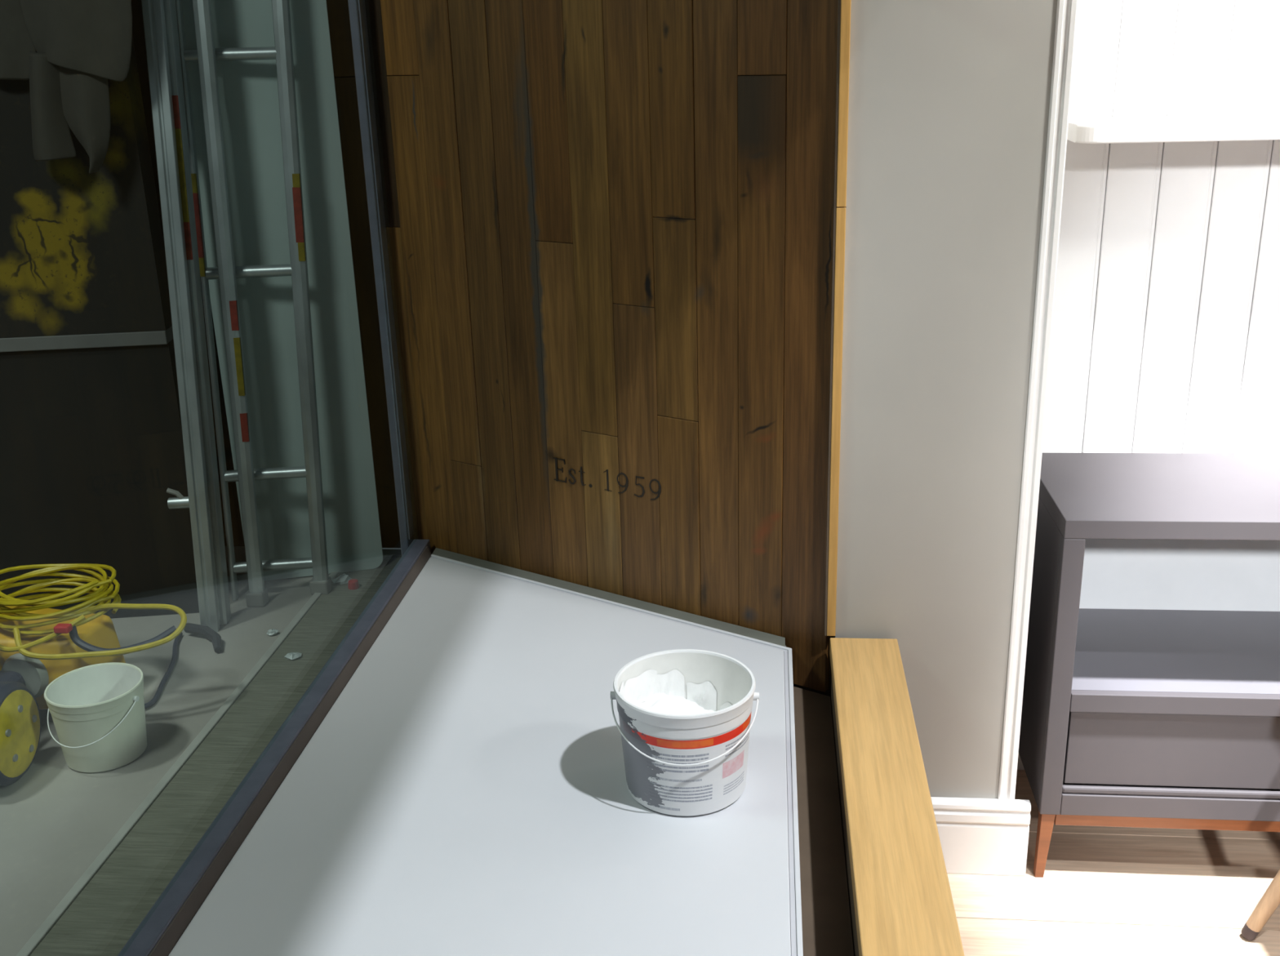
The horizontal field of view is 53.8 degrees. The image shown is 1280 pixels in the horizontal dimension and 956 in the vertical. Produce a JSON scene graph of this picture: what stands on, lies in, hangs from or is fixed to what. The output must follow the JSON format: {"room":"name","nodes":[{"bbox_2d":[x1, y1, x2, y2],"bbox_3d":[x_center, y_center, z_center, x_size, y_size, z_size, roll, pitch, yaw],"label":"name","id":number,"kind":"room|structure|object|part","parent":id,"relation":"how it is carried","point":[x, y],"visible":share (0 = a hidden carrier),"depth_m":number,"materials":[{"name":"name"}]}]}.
{"room":"shop window display","nodes":[
{"label":"shop window display","id":0,"kind":"room"},
{"bbox_2d":[0,34,199,618],"bbox_3d":[-2.416,-0.793,3.129,2.300,2.600,0.112,-3,19,-5],"label":"wall","id":1,"kind":"structure","parent":0,"point":[91,445],"depth_m":3.35,"materials":[{"name":"black paint"}]},
{"bbox_2d":[0,0,132,173],"bbox_3d":[-1.417,-1.078,2.978,0.474,0.707,0.068,3,20,13],"label":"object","id":2,"kind":"object","parent":1,"relation":"hanging from","point":[68,51],"visible":1,"depth_m":3.00,"materials":[{"name":"fabric"}]},
{"bbox_3d":[-2.402,-0.323,3.291,2.300,0.036,0.112,-3,19,-5],"label":"rail","id":3,"kind":"part","parent":1,"relation":"part of","materials":[{"name":"grey metal"}]},
{"bbox_2d":[0,546,329,955],"bbox_3d":[-2.547,0.910,2.279,2.882,0.060,5.200,0,19,6],"label":"floor","id":4,"kind":"structure","parent":0,"point":[56,819],"depth_m":2.82,"materials":[{"name":"grey concrete"}]},
{"bbox_2d":[0,604,125,786],"bbox_3d":[-1.505,0.464,2.933,0.375,0.300,0.588,0,19,6],"label":"machine","id":5,"kind":"object","parent":4,"relation":"on","point":[24,680],"visible":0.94,"depth_m":2.94,"materials":[{"name":"yellow metal"}]},
{"bbox_3d":[-1.448,0.469,2.958,0.116,0.115,0.031,0,19,6],"label":"motor","id":6,"kind":"part","parent":5,"relation":"part of","materials":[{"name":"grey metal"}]},
{"bbox_2d":[0,563,186,659],"bbox_3d":[-1.330,0.314,3.025,0.503,0.153,0.316,0,19,6],"label":"coiled hose","id":7,"kind":"object","parent":5,"relation":"on","point":[103,595],"visible":1,"depth_m":2.98,"materials":[{"name":"yellow plastic"}]},
{"bbox_2d":[44,662,147,773],"bbox_3d":[-1.222,0.546,2.855,0.217,0.178,0.212,0,19,6],"label":"bucket","id":8,"kind":"object","parent":4,"relation":"on","point":[97,711],"visible":1,"depth_m":2.81,"materials":[{"name":"white plastic"}]},
{"bbox_3d":[-1.237,0.538,2.799,0.217,0.077,0.109,4,20,15],"label":"handle","id":9,"kind":"part","parent":8,"relation":"part of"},
{"bbox_2d":[144,631,182,708],"bbox_3d":[-1.239,0.462,3.216,0.123,0.105,0.477,0,19,6],"label":"hose","id":10,"kind":"object","parent":4,"relation":"on","point":[175,649],"visible":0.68,"depth_m":3.22,"materials":[{"name":"black rubber"}]},
{"bbox_2d":[29,549,401,955],"bbox_3d":[-0.871,1.011,1.834,0.501,0.064,4.620,0,19,6],"label":"floor strip","id":11,"kind":"object","parent":4,"relation":"on","point":[105,914],"depth_m":2.73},
{"bbox_2d":[182,0,382,581],"bbox_3d":[-1.014,-0.840,3.446,0.397,2.396,0.018,-6,19,-12],"label":"board","id":12,"kind":"object","parent":11,"relation":"on","point":[248,91],"visible":0.82,"depth_m":3.54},
{"bbox_2d":[284,652,302,659],"bbox_3d":[-0.910,0.464,3.306,0.043,0.015,0.040,0,19,6],"label":"wrapper","id":13,"kind":"object","parent":11,"relation":"on","point":[292,655],"visible":1,"depth_m":3.30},
{"bbox_2d":[331,573,351,584],"bbox_3d":[-0.892,0.298,3.776,0.060,0.021,0.050,-11,21,-26],"label":"wrapper","id":14,"kind":"object","parent":11,"relation":"on","point":[342,579],"visible":0.98,"depth_m":3.76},
{"bbox_2d":[347,578,359,590],"bbox_3d":[-0.847,0.313,3.724,0.034,0.024,0.034,0,19,6],"label":"cap","id":15,"kind":"object","parent":11,"relation":"on","point":[353,584],"visible":1,"depth_m":3.71,"materials":[{"name":"plastic"}]},
{"bbox_2d":[141,0,332,653],"bbox_3d":[-1.114,-0.743,3.255,0.260,2.354,0.578,10,22,30],"label":"ladder","id":16,"kind":"object","parent":4,"relation":"on","point":[168,57],"visible":1,"depth_m":3.35,"materials":[{"name":"metal"}]},
{"bbox_2d":[266,628,278,635],"bbox_3d":[-1.006,0.418,3.450,0.032,0.013,0.029,0,19,6],"label":"wrapper","id":17,"kind":"object","parent":4,"relation":"on","point":[271,632],"visible":1,"depth_m":3.44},
{"bbox_2d":[131,0,400,547],"bbox_3d":[-1.503,-1.025,3.723,2.650,2.600,0.100,0,19,6],"label":"wall","id":18,"kind":"structure","parent":0,"point":[337,10],"depth_m":3.74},
{"bbox_2d":[16,571,339,955],"bbox_3d":[-1.132,1.011,1.850,0.022,0.069,4.600,0,19,6],"label":"trim","id":19,"kind":"structure","parent":18,"relation":"attached to","point":[32,944],"depth_m":2.70,"materials":[{"name":"grey metal"}]},
{"bbox_2d":[347,0,838,702],"bbox_3d":[-0.115,-0.665,2.297,1.070,2.170,0.062,11,23,33],"label":"wall","id":20,"kind":"structure","parent":0,"point":[609,224],"depth_m":2.33,"materials":[{"name":"brown wood"}]},
{"bbox_2d":[117,0,431,955],"bbox_3d":[-0.669,-0.266,1.024,0.076,2.065,3.170,0,19,6],"label":"window frame","id":21,"kind":"structure","parent":20,"relation":"in","point":[164,924],"depth_m":2.23,"materials":[{"name":"metal"}]},
{"bbox_3d":[-0.633,0.681,1.330,0.037,0.073,3.135,0,19,6],"label":"rail","id":22,"kind":"part","parent":21,"relation":"part of","materials":[{"name":"metal"}]},
{"bbox_3d":[-0.547,-0.776,2.496,0.018,2.065,0.045,0,19,6],"label":"corner post","id":23,"kind":"part","parent":21,"relation":"part of","materials":[{"name":"metal"}]},
{"bbox_2d":[831,0,1057,955],"bbox_3d":[0.368,-0.203,0.865,0.320,2.800,3.030,0,19,6],"label":"wall","id":24,"kind":"structure","parent":0,"point":[948,104],"depth_m":2.08,"materials":[{"name":"white paint"}]},
{"bbox_2d":[824,0,851,635],"bbox_3d":[0.314,-0.657,1.949,0.019,1.983,0.024,0,19,6],"label":"trim","id":25,"kind":"structure","parent":24,"relation":"attached to","point":[844,6],"depth_m":2.07,"materials":[{"name":"brown wood"}]},
{"bbox_2d":[829,637,964,955],"bbox_3d":[0.271,0.736,1.006,0.119,0.034,2.664,0,19,6],"label":"ledge","id":26,"kind":"object","parent":24,"relation":"on","point":[904,905],"visible":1,"depth_m":1.74,"materials":[{"name":"beige wood"}]},
{"bbox_2d":[930,796,1031,875],"bbox_3d":[0.594,0.673,2.369,0.261,0.154,0.021,0,19,6],"label":"baseboard","id":27,"kind":"structure","parent":24,"relation":"attached to","point":[978,836],"depth_m":2.35,"materials":[{"name":"white paint"}]},
{"bbox_2d":[997,0,1078,800],"bbox_3d":[0.645,-0.654,1.924,0.030,2.650,0.030,0,19,6],"label":"trim","id":28,"kind":"structure","parent":24,"relation":"attached to","point":[1067,10],"depth_m":2.08,"materials":[{"name":"white paint"}]},
{"bbox_2d":[946,769,1279,955],"bbox_3d":[1.218,1.315,0.778,3.720,0.060,4.040,0,19,6],"label":"floor","id":29,"kind":"structure","parent":0,"point":[1102,891],"depth_m":2.31,"materials":[{"name":"brown wood"}]},
{"bbox_2d":[168,547,853,955],"bbox_3d":[-0.181,0.883,1.359,0.858,0.457,3.144,0,19,6],"label":"display platform","id":30,"kind":"object","parent":29,"relation":"on","point":[464,792],"visible":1,"depth_m":1.82,"materials":[{"name":"white paint"}]},
{"bbox_2d":[609,648,759,816],"bbox_3d":[0.066,0.375,1.849,0.216,0.171,0.210,0,19,6],"label":"bucket","id":31,"kind":"object","parent":30,"relation":"on","point":[685,714],"visible":1,"depth_m":1.80,"materials":[{"name":"white plastic"}]},
{"bbox_3d":[0.060,0.357,1.791,0.214,0.052,0.111,0,19,6],"label":"handle","id":32,"kind":"part","parent":31,"relation":"part of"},
{"bbox_2d":[1018,453,1279,877],"bbox_3d":[1.205,0.352,2.380,0.917,0.718,0.372,0,19,6],"label":"sideboard","id":33,"kind":"object","parent":29,"relation":"on","point":[1151,693],"visible":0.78,"depth_m":2.29,"materials":[{"name":"grey wood"}]},
{"bbox_3d":[0.757,0.298,2.417,0.018,0.546,0.354,0,19,6],"label":"panel","id":34,"kind":"part","parent":33,"relation":"part of","materials":[{"name":"grey wood"}]},
{"bbox_3d":[0.755,0.681,2.357,0.028,0.138,0.027,0,19,6],"label":"leg","id":35,"kind":"part","parent":33,"relation":"part of","materials":[{"name":"brown wood"}]},
{"bbox_3d":[1.193,0.599,2.278,0.844,0.043,0.018,0,19,6],"label":"rail","id":36,"kind":"part","parent":33,"relation":"part of","materials":[{"name":"grey wood"}]},
{"bbox_3d":[1.191,0.488,2.251,0.835,0.148,0.018,0,19,6],"label":"drawer","id":37,"kind":"part","parent":33,"relation":"part of","materials":[{"name":"grey wood"}]},
{"bbox_3d":[1.188,0.400,2.209,0.844,0.036,0.018,0,19,6],"label":"rail","id":38,"kind":"part","parent":33,"relation":"part of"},
{"bbox_2d":[1071,608,1279,693],"bbox_3d":[1.205,0.332,2.378,0.880,0.016,0.346,0,19,6],"label":"shelf","id":39,"kind":"object","parent":33,"relation":"attached to","point":[1118,651],"depth_m":2.38,"materials":[{"name":"grey wood"}]},
{"bbox_3d":[1.221,0.243,2.534,0.880,0.545,0.008,0,19,6],"label":"panel","id":40,"kind":"part","parent":33,"relation":"part of","materials":[{"name":"white wood"}]},
{"bbox_2d":[1241,869,1279,940],"bbox_3d":[1.305,0.592,2.043,0.444,0.477,0.346,-9,20,-19],"label":"wooden stool","id":41,"kind":"object","parent":29,"relation":"on","point":[1269,901],"visible":1,"depth_m":2.16,"materials":[{"name":"brown wood"}]},
{"bbox_2d":[1017,0,1279,769],"bbox_3d":[1.945,-0.697,2.167,2.573,2.800,0.053,0,19,6],"label":"wall","id":42,"kind":"structure","parent":0,"point":[1166,332],"depth_m":2.33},
{"bbox_2d":[1066,113,1279,143],"bbox_3d":[1.331,-0.600,2.130,1.185,0.030,0.200,0,19,6],"label":"wall shelf","id":43,"kind":"object","parent":42,"relation":"attached to","point":[1234,127],"visible":0.81,"depth_m":2.09,"materials":[{"name":"white paint"}]}
]}

